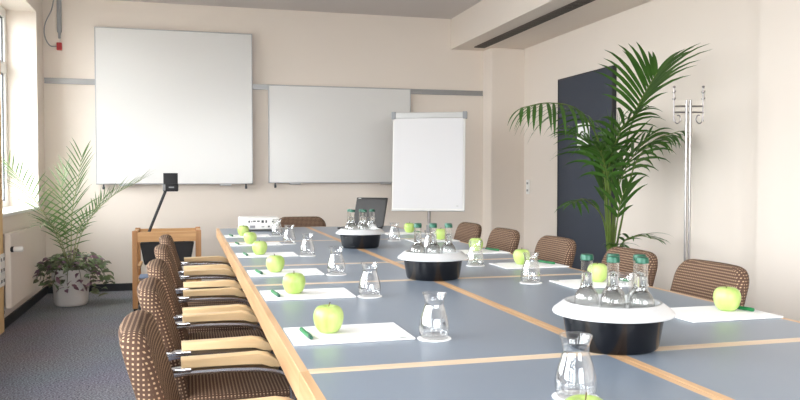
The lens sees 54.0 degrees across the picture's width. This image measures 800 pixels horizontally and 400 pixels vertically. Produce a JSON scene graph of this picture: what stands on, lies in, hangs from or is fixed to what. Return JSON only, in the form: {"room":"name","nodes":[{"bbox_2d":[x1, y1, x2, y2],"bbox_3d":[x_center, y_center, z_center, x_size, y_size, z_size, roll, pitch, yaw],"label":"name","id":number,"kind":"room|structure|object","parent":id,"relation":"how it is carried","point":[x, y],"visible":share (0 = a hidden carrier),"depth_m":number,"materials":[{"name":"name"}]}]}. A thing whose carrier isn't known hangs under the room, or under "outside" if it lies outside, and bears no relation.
{"room":"conference room","nodes":[
{"label":"conference room","id":0,"kind":"room"},
{"bbox_2d":[0,0,45,317],"bbox_3d":[-2.294,-0.377,2.294,0.500,2.940,11.650,0,2,-15],"label":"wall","id":1,"kind":"structure","parent":0,"point":[24,18],"depth_m":7.40,"materials":[{"name":"beige paint"}]},
{"bbox_2d":[0,68,3,334],"bbox_3d":[-2.900,-0.472,5.532,0.030,2.940,0.660,0,2,-15],"label":"trim","id":2,"kind":"structure","parent":1,"relation":"attached to","point":[1,203],"depth_m":5.83,"materials":[{"name":"beige paint"}]},
{"bbox_2d":[0,253,4,287],"bbox_3d":[-2.940,0.516,5.792,0.014,0.240,0.146,0,2,-15],"label":"wall socket","id":3,"kind":"object","parent":1,"relation":"attached to","point":[2,256],"visible":1,"depth_m":5.79,"materials":[{"name":"white paint"}]},
{"bbox_2d":[4,227,32,308],"bbox_3d":[-3.054,0.529,6.364,0.153,0.570,0.852,0,2,-15],"label":"radiator","id":4,"kind":"object","parent":1,"relation":"attached to","point":[18,243],"visible":0.98,"depth_m":6.18,"materials":[{"name":"white metal"}]},
{"bbox_2d":[4,227,30,235],"bbox_3d":[-3.087,0.252,6.348,0.046,0.015,0.810,0,2,-15],"label":"grille","id":5,"kind":"object","parent":4,"relation":"attached to","point":[23,231],"depth_m":6.31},
{"bbox_2d":[0,6,41,216],"bbox_3d":[-3.367,-0.822,6.613,0.360,1.865,1.630,0,2,-15],"label":"window","id":6,"kind":"structure","parent":1,"relation":"in","point":[12,210],"depth_m":7.29,"materials":[{"name":"white paint"}]},
{"bbox_2d":[4,286,47,329],"bbox_3d":[-2.020,1.055,2.307,0.015,0.075,11.450,0,2,-15],"label":"baseboard","id":7,"kind":"structure","parent":1,"relation":"attached to","point":[28,304],"depth_m":6.71,"materials":[{"name":"black"}]},
{"bbox_2d":[0,290,140,399],"bbox_3d":[0.308,1.124,2.942,5.840,0.100,12.050,0,2,-15],"label":"floor","id":8,"kind":"structure","parent":0,"point":[51,351],"depth_m":5.19,"materials":[{"name":"grey carpet"}]},
{"bbox_2d":[2,138,148,306],"bbox_3d":[-2.973,0.201,6.892,0.914,1.514,1.469,1,2,40],"label":"potted palm","id":9,"kind":"object","parent":8,"relation":"on","point":[70,282],"visible":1,"depth_m":7.01,"materials":[{"name":"plant"}]},
{"bbox_2d":[51,266,90,306],"bbox_3d":[-2.987,0.786,7.131,0.344,0.330,0.344,0,2,-15],"label":"pot","id":10,"kind":"object","parent":9,"relation":"attached to","point":[74,297],"depth_m":7.00,"materials":[{"name":"white ceramic"}]},
{"bbox_2d":[132,227,201,310],"bbox_3d":[-2.065,0.606,6.983,0.570,0.700,0.480,0,2,-15],"label":"trolley","id":11,"kind":"object","parent":8,"relation":"on","point":[139,235],"visible":0.56,"depth_m":6.76,"materials":[{"name":"brown wood"}]},
{"bbox_2d":[140,173,193,264],"bbox_3d":[-2.065,0.158,6.970,0.450,0.793,0.360,0,2,-15],"label":"projector","id":12,"kind":"object","parent":11,"relation":"in","point":[170,180],"visible":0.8,"depth_m":6.85,"materials":[{"name":"black plastic"}]},
{"bbox_2d":[159,234,245,305],"bbox_3d":[-1.173,0.617,4.800,0.568,0.805,0.542,0,2,-15],"label":"chair","id":13,"kind":"object","parent":8,"relation":"on","point":[190,263],"visible":0.35,"depth_m":4.61,"materials":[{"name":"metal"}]},
{"bbox_2d":[118,310,292,399],"bbox_3d":[-0.421,0.699,2.031,0.568,0.805,0.542,0,2,-15],"label":"chair","id":14,"kind":"object","parent":8,"relation":"on","point":[151,375],"visible":0.94,"depth_m":2.01,"materials":[{"name":"fabric"}]},
{"bbox_2d":[154,244,257,332],"bbox_3d":[-0.985,0.638,4.105,0.568,0.805,0.542,0,2,-15],"label":"chair","id":15,"kind":"object","parent":8,"relation":"on","point":[161,251],"visible":0.4,"depth_m":3.91,"materials":[{"name":"brown fabric"}]},
{"bbox_2d":[146,259,271,350],"bbox_3d":[-0.780,0.660,3.353,0.568,0.805,0.542,0,2,-15],"label":"chair","id":16,"kind":"object","parent":8,"relation":"on","point":[158,268],"visible":0.47,"depth_m":3.42,"materials":[{"name":"brown fabric"}]},
{"bbox_2d":[137,277,296,399],"bbox_3d":[-0.610,0.678,2.726,0.568,0.805,0.542,0,2,-15],"label":"chair","id":17,"kind":"object","parent":8,"relation":"on","point":[152,297],"visible":0.63,"depth_m":2.57,"materials":[{"name":"brown fabric"}]},
{"bbox_2d":[216,227,336,252],"bbox_3d":[-0.954,0.619,5.831,0.744,0.740,1.433,0,2,-15],"label":"conference table","id":18,"kind":"object","parent":8,"relation":"on","point":[307,233],"visible":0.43,"depth_m":5.74,"materials":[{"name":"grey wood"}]},
{"bbox_2d":[224,234,270,237],"bbox_3d":[-1.076,0.255,5.534,0.311,0.006,0.221,0,2,-15],"label":"pad","id":19,"kind":"object","parent":18,"relation":"on","point":[258,235],"visible":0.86,"depth_m":5.46,"materials":[{"name":"white paper"}]},
{"bbox_2d":[237,225,248,235],"bbox_3d":[-1.101,0.212,5.518,0.081,0.080,0.081,1,2,30],"label":"apple","id":20,"kind":"object","parent":19,"relation":"on","point":[242,230],"visible":0.84,"depth_m":5.49,"materials":[{"name":"green food"}]},
{"bbox_2d":[238,216,278,230],"bbox_3d":[-1.119,0.186,6.205,0.310,0.105,0.241,0,2,-12],"label":"projector","id":21,"kind":"object","parent":18,"relation":"on","point":[253,222],"visible":0.8,"depth_m":6.10,"materials":[{"name":"white paint"}]},
{"bbox_2d":[279,216,325,226],"bbox_3d":[-0.824,0.558,6.810,0.542,0.805,0.568,0,2,-15],"label":"chair","id":22,"kind":"object","parent":8,"relation":"on","point":[303,221],"visible":0.12,"depth_m":7.01,"materials":[{"name":"brown fabric"}]},
{"bbox_2d":[225,240,389,280],"bbox_3d":[-0.582,0.659,4.464,0.744,0.740,1.399,0,2,-15],"label":"conference table","id":23,"kind":"object","parent":8,"relation":"on","point":[326,251],"visible":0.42,"depth_m":4.26,"materials":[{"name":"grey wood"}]},
{"bbox_2d":[229,242,282,246],"bbox_3d":[-0.898,0.274,4.878,0.311,0.006,0.221,0,2,-15],"label":"pad","id":24,"kind":"object","parent":23,"relation":"on","point":[242,243],"visible":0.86,"depth_m":4.82,"materials":[{"name":"white paper"}]},
{"bbox_2d":[244,231,256,243],"bbox_3d":[-0.929,0.231,4.870,0.081,0.080,0.081,0,2,3],"label":"apple","id":25,"kind":"object","parent":24,"relation":"on","point":[250,237],"visible":0.97,"depth_m":4.84,"materials":[{"name":"green food"}]},
{"bbox_2d":[236,252,297,257],"bbox_3d":[-0.714,0.294,4.203,0.311,0.006,0.221,0,2,-15],"label":"pad","id":26,"kind":"object","parent":23,"relation":"on","point":[267,254],"visible":0.95,"depth_m":4.14,"materials":[{"name":"white paper"}]},
{"bbox_2d":[252,240,266,254],"bbox_3d":[-0.750,0.251,4.194,0.081,0.080,0.081,-1,2,-24],"label":"apple","id":27,"kind":"object","parent":26,"relation":"on","point":[259,247],"visible":1,"depth_m":4.17,"materials":[{"name":"green food"}]},
{"bbox_2d":[239,262,410,302],"bbox_3d":[-0.311,0.689,3.466,0.744,0.740,0.669,0,2,-15],"label":"conference table","id":28,"kind":"object","parent":8,"relation":"on","point":[386,271],"visible":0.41,"depth_m":3.42,"materials":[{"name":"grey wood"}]},
{"bbox_2d":[247,268,323,277],"bbox_3d":[-0.502,0.317,3.421,0.311,0.006,0.221,0,2,-15],"label":"pad","id":29,"kind":"object","parent":28,"relation":"on","point":[306,271],"visible":0.93,"depth_m":3.40,"materials":[{"name":"white paper"}]},
{"bbox_2d":[266,254,284,271],"bbox_3d":[-0.544,0.273,3.421,0.081,0.080,0.081,1,2,39],"label":"apple","id":30,"kind":"object","parent":29,"relation":"on","point":[274,263],"visible":1,"depth_m":3.39,"materials":[{"name":"green food"}]},
{"bbox_2d":[326,273,346,275],"bbox_3d":[-0.274,0.320,3.377,0.089,0.002,0.089,0,2,-15],"label":"coaster","id":31,"kind":"object","parent":28,"relation":"on","point":[328,274],"visible":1,"depth_m":3.37,"materials":[{"name":"white paper"}]},
{"bbox_2d":[308,225,429,239],"bbox_3d":[-0.235,0.614,6.026,0.744,0.740,1.433,0,2,-15],"label":"conference table","id":32,"kind":"object","parent":8,"relation":"on","point":[331,231],"visible":0.16,"depth_m":6.05,"materials":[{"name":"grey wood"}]},
{"bbox_2d":[338,197,387,228],"bbox_3d":[-0.298,0.109,6.323,0.297,0.251,0.293,1,2,31],"label":"laptop","id":33,"kind":"object","parent":32,"relation":"on","point":[379,204],"visible":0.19,"depth_m":6.40,"materials":[{"name":"grey plastic"}]},
{"bbox_2d":[385,232,428,234],"bbox_3d":[0.032,0.246,5.822,0.311,0.006,0.221,0,2,-15],"label":"pad","id":34,"kind":"object","parent":32,"relation":"on","point":[386,233],"visible":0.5,"depth_m":5.75,"materials":[{"name":"white paper"}]},
{"bbox_2d":[404,222,414,232],"bbox_3d":[0.071,0.202,5.852,0.081,0.080,0.081,1,2,34],"label":"apple","id":35,"kind":"object","parent":34,"relation":"on","point":[409,227],"visible":0.97,"depth_m":5.82,"materials":[{"name":"green food"}]},
{"bbox_2d":[250,280,589,399],"bbox_3d":[-0.040,0.718,2.470,0.744,0.740,1.393,0,2,-15],"label":"conference table","id":36,"kind":"object","parent":8,"relation":"on","point":[478,329],"visible":0.52,"depth_m":2.18,"materials":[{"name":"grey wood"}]},
{"bbox_2d":[260,288,355,301],"bbox_3d":[-0.331,0.335,2.795,0.311,0.006,0.221,0,2,-15],"label":"pad","id":37,"kind":"object","parent":36,"relation":"on","point":[321,293],"visible":0.96,"depth_m":2.77,"materials":[{"name":"white paper"}]},
{"bbox_2d":[271,289,280,296],"bbox_3d":[-0.436,0.327,2.752,0.012,0.013,0.120,-1,2,-20],"label":"pen","id":38,"kind":"object","parent":37,"relation":"on","point":[277,294],"visible":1,"depth_m":2.73,"materials":[{"name":"green plastic"}]},
{"bbox_2d":[283,273,305,293],"bbox_3d":[-0.377,0.292,2.794,0.081,0.080,0.081,0,2,12],"label":"apple","id":39,"kind":"object","parent":37,"relation":"on","point":[293,283],"visible":1,"depth_m":2.76,"materials":[{"name":"green food"}]},
{"bbox_2d":[284,322,414,346],"bbox_3d":[-0.140,0.356,2.090,0.311,0.006,0.221,0,2,-15],"label":"pad","id":40,"kind":"object","parent":36,"relation":"on","point":[372,332],"visible":0.96,"depth_m":2.05,"materials":[{"name":"white paper"}]},
{"bbox_2d":[299,327,312,339],"bbox_3d":[-0.245,0.347,2.048,0.012,0.013,0.120,-1,2,-19],"label":"pen","id":41,"kind":"object","parent":40,"relation":"on","point":[307,334],"visible":1,"depth_m":2.03,"materials":[{"name":"green plastic"}]},
{"bbox_2d":[313,302,343,332],"bbox_3d":[-0.191,0.312,2.093,0.081,0.080,0.081,0,2,-15],"label":"apple","id":42,"kind":"object","parent":40,"relation":"on","point":[328,318],"visible":1,"depth_m":2.06,"materials":[{"name":"green food"}]},
{"bbox_2d":[357,294,381,297],"bbox_3d":[-0.106,0.338,2.759,0.089,0.002,0.089,0,2,-15],"label":"coaster","id":43,"kind":"object","parent":36,"relation":"on","point":[367,295],"visible":0.91,"depth_m":2.75,"materials":[{"name":"white paper"}]},
{"bbox_2d":[358,263,380,296],"bbox_3d":[-0.106,0.278,2.758,0.080,0.118,0.080,0,2,-5],"label":"glass carafe","id":44,"kind":"object","parent":43,"relation":"on","point":[361,263],"visible":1,"depth_m":2.75,"materials":[{"name":"clear glass"}]},
{"bbox_2d":[417,334,450,341],"bbox_3d":[0.089,0.359,2.041,0.089,0.002,0.089,0,2,-15],"label":"coaster","id":45,"kind":"object","parent":36,"relation":"on","point":[433,336],"visible":1,"depth_m":2.03,"materials":[{"name":"white paper"}]},
{"bbox_2d":[419,292,448,339],"bbox_3d":[0.090,0.299,2.039,0.080,0.118,0.080,0,2,-15],"label":"glass carafe","id":46,"kind":"object","parent":45,"relation":"on","point":[422,292],"visible":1,"depth_m":2.04,"materials":[{"name":"clear glass"}]},
{"bbox_2d":[340,238,513,261],"bbox_3d":[0.137,0.654,4.659,0.744,0.740,1.399,0,2,-15],"label":"conference table","id":47,"kind":"object","parent":8,"relation":"on","point":[390,251],"visible":0.09,"depth_m":4.55,"materials":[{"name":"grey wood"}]},
{"bbox_2d":[336,228,384,248],"bbox_3d":[-0.236,0.226,4.684,0.296,0.113,0.296,-1,2,-38],"label":"tub","id":48,"kind":"object","parent":47,"relation":"on","point":[350,239],"visible":0.94,"depth_m":4.58,"materials":[{"name":"black plastic"}]},
{"bbox_2d":[345,209,351,229],"bbox_3d":[-0.301,0.157,4.711,0.062,0.205,0.062,-1,2,-39],"label":"water bottle","id":49,"kind":"object","parent":48,"relation":"in","point":[348,210],"visible":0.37,"depth_m":4.70,"materials":[{"name":"clear glass"}]},
{"bbox_2d":[348,210,357,229],"bbox_3d":[-0.282,0.159,4.648,0.062,0.205,0.062,2,2,44],"label":"water bottle","id":50,"kind":"object","parent":48,"relation":"in","point":[352,226],"visible":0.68,"depth_m":4.63,"materials":[{"name":"clear glass"}]},
{"bbox_2d":[357,209,363,229],"bbox_3d":[-0.231,0.157,4.714,0.062,0.205,0.062,1,2,19],"label":"water bottle","id":51,"kind":"object","parent":48,"relation":"in","point":[360,218],"visible":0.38,"depth_m":4.70,"materials":[{"name":"clear glass"}]},
{"bbox_2d":[359,210,368,229],"bbox_3d":[-0.212,0.159,4.650,0.062,0.205,0.062,-1,2,-29],"label":"water bottle","id":52,"kind":"object","parent":48,"relation":"in","point":[364,226],"visible":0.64,"depth_m":4.63,"materials":[{"name":"clear glass"}]},
{"bbox_2d":[368,209,376,229],"bbox_3d":[-0.167,0.157,4.705,0.062,0.205,0.062,1,2,32],"label":"water bottle","id":53,"kind":"object","parent":48,"relation":"in","point":[372,225],"visible":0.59,"depth_m":4.69,"materials":[{"name":"clear glass"}]},
{"bbox_2d":[405,239,459,242],"bbox_3d":[0.211,0.266,5.166,0.311,0.006,0.221,0,2,-15],"label":"pad","id":54,"kind":"object","parent":47,"relation":"on","point":[410,240],"visible":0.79,"depth_m":5.12,"materials":[{"name":"white paper"}]},
{"bbox_2d":[434,228,446,239],"bbox_3d":[0.268,0.221,5.201,0.081,0.080,0.081,0,2,1],"label":"apple","id":55,"kind":"object","parent":54,"relation":"on","point":[441,233],"visible":0.87,"depth_m":5.17,"materials":[{"name":"green food"}]},
{"bbox_2d":[461,249,509,254],"bbox_3d":[0.426,0.289,4.375,0.311,0.006,0.221,0,2,-15],"label":"pad","id":56,"kind":"object","parent":47,"relation":"on","point":[482,251],"visible":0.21,"depth_m":4.31,"materials":[{"name":"white paper"}]},
{"bbox_2d":[469,237,482,250],"bbox_3d":[0.425,0.245,4.394,0.081,0.080,0.081,-1,2,-32],"label":"apple","id":57,"kind":"object","parent":56,"relation":"on","point":[475,243],"visible":0.99,"depth_m":4.36,"materials":[{"name":"green food"}]},
{"bbox_2d":[485,247,498,250],"bbox_3d":[0.520,0.277,4.436,0.012,0.013,0.120,-1,2,-29],"label":"pen","id":58,"kind":"object","parent":56,"relation":"on","point":[487,248],"visible":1,"depth_m":4.43,"materials":[{"name":"green plastic"}]},
{"bbox_2d":[391,111,466,233],"bbox_3d":[0.299,0.031,7.790,0.744,1.795,0.581,0,2,9],"label":"flip chart","id":59,"kind":"object","parent":8,"relation":"on","point":[428,147],"visible":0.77,"depth_m":7.64,"materials":[{"name":"white paint"}]},
{"bbox_2d":[391,209,464,211],"bbox_3d":[0.271,0.102,7.607,0.710,0.014,0.053,0,-4,9],"label":"tray","id":60,"kind":"object","parent":59,"relation":"on","point":[444,210],"depth_m":7.59,"materials":[{"name":"grey plastic"}]},
{"bbox_2d":[454,222,481,242],"bbox_3d":[0.309,0.582,6.010,0.568,0.805,0.542,0,2,-15],"label":"chair","id":61,"kind":"object","parent":8,"relation":"on","point":[465,231],"visible":0.12,"depth_m":6.02,"materials":[{"name":"brown fabric"}]},
{"bbox_2d":[393,258,584,277],"bbox_3d":[0.408,0.683,3.661,0.744,0.740,0.669,0,2,-15],"label":"conference table","id":62,"kind":"object","parent":8,"relation":"on","point":[488,270],"visible":0.18,"depth_m":3.53,"materials":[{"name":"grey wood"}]},
{"bbox_2d":[398,248,468,280],"bbox_3d":[0.137,0.268,3.261,0.296,0.113,0.296,-1,2,-38],"label":"tub","id":63,"kind":"object","parent":62,"relation":"on","point":[418,266],"visible":0.93,"depth_m":3.16,"materials":[{"name":"black plastic"}]},
{"bbox_2d":[410,224,424,252],"bbox_3d":[0.072,0.200,3.230,0.062,0.205,0.062,0,2,-10],"label":"water bottle","id":64,"kind":"object","parent":63,"relation":"in","point":[417,247],"visible":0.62,"depth_m":3.21,"materials":[{"name":"clear glass"}]},
{"bbox_2d":[426,224,439,253],"bbox_3d":[0.136,0.200,3.227,0.062,0.205,0.062,-1,2,-28],"label":"water bottle","id":65,"kind":"object","parent":63,"relation":"in","point":[432,248],"visible":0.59,"depth_m":3.21,"materials":[{"name":"clear glass"}]},
{"bbox_2d":[442,224,454,253],"bbox_3d":[0.199,0.200,3.225,0.062,0.205,0.062,0,2,16],"label":"water bottle","id":66,"kind":"object","parent":63,"relation":"in","point":[448,247],"visible":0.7,"depth_m":3.21,"materials":[{"name":"clear glass"}]},
{"bbox_2d":[441,223,455,253],"bbox_3d":[0.202,0.199,3.288,0.062,0.205,0.062,-1,2,-35],"label":"water bottle","id":67,"kind":"object","parent":63,"relation":"in","point":[445,223],"visible":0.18,"depth_m":3.28,"materials":[{"name":"clear glass"}]},
{"bbox_2d":[466,264,484,266],"bbox_3d":[0.357,0.310,3.714,0.089,0.002,0.089,0,2,-15],"label":"coaster","id":68,"kind":"object","parent":62,"relation":"on","point":[470,265],"visible":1,"depth_m":3.71,"materials":[{"name":"white paper"}]},
{"bbox_2d":[489,262,568,269],"bbox_3d":[0.607,0.308,3.709,0.311,0.006,0.221,0,2,-15],"label":"pad","id":69,"kind":"object","parent":62,"relation":"on","point":[512,265],"visible":0.89,"depth_m":3.67,"materials":[{"name":"white paper"}]},
{"bbox_2d":[513,249,529,264],"bbox_3d":[0.577,0.265,3.720,0.081,0.080,0.081,1,2,26],"label":"apple","id":70,"kind":"object","parent":69,"relation":"on","point":[518,256],"visible":0.97,"depth_m":3.69,"materials":[{"name":"green food"}]},
{"bbox_2d":[537,259,554,263],"bbox_3d":[0.701,0.297,3.771,0.012,0.013,0.120,-1,2,-29],"label":"pen","id":71,"kind":"object","parent":69,"relation":"on","point":[539,260],"visible":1,"depth_m":3.77,"materials":[{"name":"green plastic"}]},
{"bbox_2d":[486,227,519,253],"bbox_3d":[0.493,0.602,5.335,0.568,0.805,0.542,0,2,-15],"label":"chair","id":72,"kind":"object","parent":8,"relation":"on","point":[504,239],"visible":0.2,"depth_m":5.32,"materials":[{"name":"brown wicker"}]},
{"bbox_2d":[300,353,722,399],"bbox_3d":[0.326,0.757,1.125,0.744,0.740,1.394,0,2,-15],"label":"conference table","id":73,"kind":"object","parent":8,"relation":"on","point":[527,378],"visible":0.9,"depth_m":1.61,"materials":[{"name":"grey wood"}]},
{"bbox_2d":[552,390,598,399],"bbox_3d":[0.334,0.375,1.496,0.089,0.002,0.089,0,2,-15],"label":"coaster","id":74,"kind":"object","parent":73,"relation":"on","point":[556,395],"visible":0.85,"depth_m":1.52,"materials":[{"name":"white paper"}]},
{"bbox_2d":[554,333,596,398],"bbox_3d":[0.334,0.315,1.495,0.080,0.118,0.080,-1,2,-22],"label":"glass carafe","id":75,"kind":"object","parent":74,"relation":"on","point":[559,333],"visible":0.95,"depth_m":1.50,"materials":[{"name":"clear glass"}]},
{"bbox_2d":[565,392,602,399],"bbox_3d":[0.293,0.343,1.238,0.081,0.080,0.081,-1,2,-38],"label":"apple","id":76,"kind":"object","parent":73,"relation":"on","point":[585,396],"visible":1,"depth_m":1.24,"materials":[{"name":"green food"}]},
{"bbox_2d":[533,235,575,267],"bbox_3d":[0.697,0.624,4.583,0.568,0.805,0.542,0,2,-15],"label":"chair","id":77,"kind":"object","parent":8,"relation":"on","point":[559,250],"visible":0.15,"depth_m":4.57,"materials":[{"name":"brown wicker"}]},
{"bbox_2d":[507,43,711,250],"bbox_3d":[1.337,-0.047,5.817,1.556,2.073,1.283,0,2,-15],"label":"potted palm","id":78,"kind":"object","parent":8,"relation":"on","point":[604,152],"visible":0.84,"depth_m":5.78,"materials":[{"name":"plant"}]},
{"bbox_2d":[439,274,799,348],"bbox_3d":[0.678,0.712,2.665,0.744,0.740,1.393,0,2,-15],"label":"conference table","id":79,"kind":"object","parent":8,"relation":"on","point":[534,302],"visible":0.16,"depth_m":2.51,"materials":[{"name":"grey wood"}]},
{"bbox_2d":[519,281,541,283],"bbox_3d":[0.519,0.328,3.116,0.089,0.002,0.089,0,2,-15],"label":"coaster","id":80,"kind":"object","parent":79,"relation":"on","point":[522,282],"visible":1,"depth_m":3.11,"materials":[{"name":"white paper"}]},
{"bbox_2d":[549,278,648,288],"bbox_3d":[0.777,0.327,3.082,0.311,0.006,0.221,0,2,-15],"label":"pad","id":81,"kind":"object","parent":79,"relation":"on","point":[573,283],"visible":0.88,"depth_m":3.05,"materials":[{"name":"white paper"}]},
{"bbox_2d":[587,263,607,281],"bbox_3d":[0.781,0.283,3.103,0.081,0.080,0.081,0,2,-7],"label":"apple","id":82,"kind":"object","parent":81,"relation":"on","point":[599,271],"visible":0.93,"depth_m":3.07,"materials":[{"name":"green food"}]},
{"bbox_2d":[607,276,629,281],"bbox_3d":[0.871,0.315,3.143,0.012,0.013,0.120,-1,2,-29],"label":"pen","id":83,"kind":"object","parent":81,"relation":"on","point":[619,279],"visible":0.39,"depth_m":3.11,"materials":[{"name":"green plastic"}]},
{"bbox_2d":[552,294,675,354],"bbox_3d":[0.528,0.306,1.949,0.296,0.113,0.296,0,2,-15],"label":"tub","id":84,"kind":"object","parent":79,"relation":"on","point":[614,331],"visible":0.88,"depth_m":1.85,"materials":[{"name":"black plastic"}]},
{"bbox_2d":[574,254,598,306],"bbox_3d":[0.468,0.237,1.970,0.062,0.205,0.062,0,2,-15],"label":"water bottle","id":85,"kind":"object","parent":84,"relation":"in","point":[586,295],"visible":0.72,"depth_m":1.95,"materials":[{"name":"clear glass"}]},
{"bbox_2d":[600,253,623,306],"bbox_3d":[0.536,0.237,1.978,0.062,0.205,0.062,1,2,23],"label":"water bottle","id":86,"kind":"object","parent":84,"relation":"in","point":[608,254],"visible":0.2,"depth_m":1.97,"materials":[{"name":"clear glass"}]},
{"bbox_2d":[600,256,625,308],"bbox_3d":[0.520,0.239,1.917,0.062,0.205,0.062,-1,2,-37],"label":"water bottle","id":87,"kind":"object","parent":84,"relation":"in","point":[612,297],"visible":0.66,"depth_m":1.90,"materials":[{"name":"clear glass"}]},
{"bbox_2d":[626,254,645,308],"bbox_3d":[0.598,0.237,1.961,0.062,0.205,0.062,1,2,31],"label":"water bottle","id":88,"kind":"object","parent":84,"relation":"in","point":[636,274],"visible":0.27,"depth_m":1.95,"materials":[{"name":"clear glass"}]},
{"bbox_2d":[628,256,654,308],"bbox_3d":[0.585,0.239,1.899,0.062,0.205,0.062,-1,2,-40],"label":"water bottle","id":89,"kind":"object","parent":84,"relation":"in","point":[641,297],"visible":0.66,"depth_m":1.88,"materials":[{"name":"clear glass"}]},
{"bbox_2d":[671,306,782,322],"bbox_3d":[0.962,0.347,2.402,0.311,0.006,0.221,0,2,-15],"label":"pad","id":90,"kind":"object","parent":79,"relation":"on","point":[697,314],"visible":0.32,"depth_m":2.35,"materials":[{"name":"white paper"}]},
{"bbox_2d":[713,285,740,310],"bbox_3d":[1.014,0.302,2.436,0.081,0.080,0.081,-1,2,-40],"label":"apple","id":91,"kind":"object","parent":90,"relation":"on","point":[726,298],"visible":1,"depth_m":2.41,"materials":[{"name":"green food"}]},
{"bbox_2d":[737,306,754,311],"bbox_3d":[1.056,0.335,2.463,0.012,0.013,0.120,-1,2,-29],"label":"pen","id":92,"kind":"object","parent":90,"relation":"on","point":[739,307],"visible":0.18,"depth_m":2.43,"materials":[{"name":"green plastic"}]},
{"bbox_2d":[602,247,657,286],"bbox_3d":[0.907,0.646,3.811,0.568,0.805,0.542,0,2,-15],"label":"chair","id":93,"kind":"object","parent":8,"relation":"on","point":[625,268],"visible":0.15,"depth_m":3.81,"materials":[{"name":"brown fabric"}]},
{"bbox_2d":[672,86,704,260],"bbox_3d":[1.839,0.142,5.024,0.330,1.742,0.330,0,2,1],"label":"coat stand","id":94,"kind":"object","parent":8,"relation":"on","point":[686,105],"visible":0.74,"depth_m":5.00,"materials":[{"name":"metal"}]},
{"bbox_2d":[617,340,799,399],"bbox_3d":[1.044,0.752,1.320,0.744,0.740,1.394,0,2,-15],"label":"conference table","id":95,"kind":"object","parent":8,"relation":"on","point":[770,370],"visible":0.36,"depth_m":1.72,"materials":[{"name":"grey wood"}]},
{"bbox_2d":[670,259,748,305],"bbox_3d":[1.070,0.664,3.213,0.568,0.805,0.542,0,2,-15],"label":"chair","id":96,"kind":"object","parent":8,"relation":"on","point":[698,278],"visible":0.2,"depth_m":3.25,"materials":[{"name":"brown fabric"}]},
{"bbox_2d":[42,0,524,285],"bbox_3d":[-1.193,-0.557,8.420,5.840,2.940,0.500,0,2,-15],"label":"wall","id":97,"kind":"structure","parent":0,"point":[290,47],"depth_m":8.39,"materials":[{"name":"beige paint"}]},
{"bbox_2d":[48,280,210,292],"bbox_3d":[-1.056,0.878,8.361,5.030,0.075,0.265,0,2,-15],"label":"baseboard","id":98,"kind":"structure","parent":97,"relation":"attached to","point":[118,286],"depth_m":7.98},
{"bbox_2d":[44,78,482,95],"bbox_3d":[-1.286,-1.198,8.363,4.620,0.055,0.024,0,2,-15],"label":"wall rail","id":99,"kind":"object","parent":97,"relation":"attached to","point":[46,80],"visible":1,"depth_m":8.33,"materials":[{"name":"metal"}]},
{"bbox_2d":[94,26,252,188],"bbox_3d":[-2.300,-0.921,8.055,1.547,1.620,0.063,0,2,-15],"label":"whiteboard","id":100,"kind":"object","parent":99,"relation":"hanging from","point":[167,101],"visible":0.94,"depth_m":8.02,"materials":[{"name":"ceramic"}]},
{"bbox_2d":[268,85,410,187],"bbox_3d":[-0.640,-0.680,8.526,1.565,1.090,0.033,0,2,-15],"label":"whiteboard","id":101,"kind":"object","parent":99,"relation":"hanging from","point":[317,134],"visible":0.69,"depth_m":8.49,"materials":[{"name":"ceramic"}]},
{"bbox_2d":[116,0,481,18],"bbox_3d":[0.308,-1.939,2.852,5.840,0.150,12.050,0,2,-15],"label":"ceiling","id":102,"kind":"structure","parent":0,"point":[441,9],"depth_m":8.15,"materials":[{"name":"paint"}]},
{"bbox_2d":[44,0,61,50],"bbox_3d":[-3.432,-1.745,7.754,0.167,0.524,0.038,0,2,-15],"label":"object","id":103,"kind":"object","parent":102,"relation":"hanging from","point":[59,14],"visible":1,"depth_m":7.75,"materials":[{"name":"grey plastic"}]},
{"bbox_2d":[474,0,594,47],"bbox_3d":[1.929,-1.576,4.832,0.124,0.011,8.000,0,2,-15],"label":"air vent","id":104,"kind":"object","parent":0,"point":[576,4],"visible":1,"depth_m":7.26,"materials":[{"name":"grey metal"}]},
{"bbox_2d":[524,0,799,320],"bbox_3d":[2.897,-0.419,3.704,0.320,2.940,11.650,0,2,-15],"label":"wall","id":105,"kind":"structure","parent":0,"point":[745,151],"depth_m":5.73,"materials":[{"name":"beige paint"}]},
{"bbox_2d":[526,180,529,193],"bbox_3d":[1.426,-0.147,8.760,0.014,0.160,0.080,0,2,-15],"label":"wall socket","id":106,"kind":"object","parent":105,"relation":"attached to","point":[527,181],"visible":1,"depth_m":8.74,"materials":[{"name":"white paint"}]},
{"bbox_2d":[451,0,651,50],"bbox_3d":[2.464,-1.717,3.450,0.810,0.350,11.460,0,2,-15],"label":"beam","id":107,"kind":"structure","parent":105,"relation":"attached to","point":[486,20],"depth_m":7.53,"materials":[{"name":"beige paint"}]},
{"bbox_2d":[557,65,616,270],"bbox_3d":[1.759,-0.189,7.481,0.040,2.032,1.062,0,2,-15],"label":"door","id":108,"kind":"structure","parent":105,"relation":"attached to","point":[585,91],"depth_m":7.48,"materials":[{"name":"grey wood"}]},
{"bbox_2d":[577,123,589,145],"bbox_3d":[1.743,-0.607,7.464,0.002,0.245,0.240,0,2,-15],"label":"paper notice","id":109,"kind":"object","parent":108,"relation":"attached to","point":[580,129],"visible":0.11,"depth_m":7.48,"materials":[{"name":"white paper"}]},
{"bbox_3d":[-2.173,0.677,6.914,0.200,0.007,0.280,0,2,-15],"label":"folder","id":110,"kind":"object","parent":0,"visible":0},
{"bbox_2d":[139,274,147,278],"bbox_3d":[-2.188,0.669,6.910,0.200,0.008,0.280,0,2,-15],"label":"folder","id":111,"kind":"object","parent":110,"relation":"on","point":[142,276],"visible":0.42,"depth_m":6.84,"materials":[{"name":"blue"}]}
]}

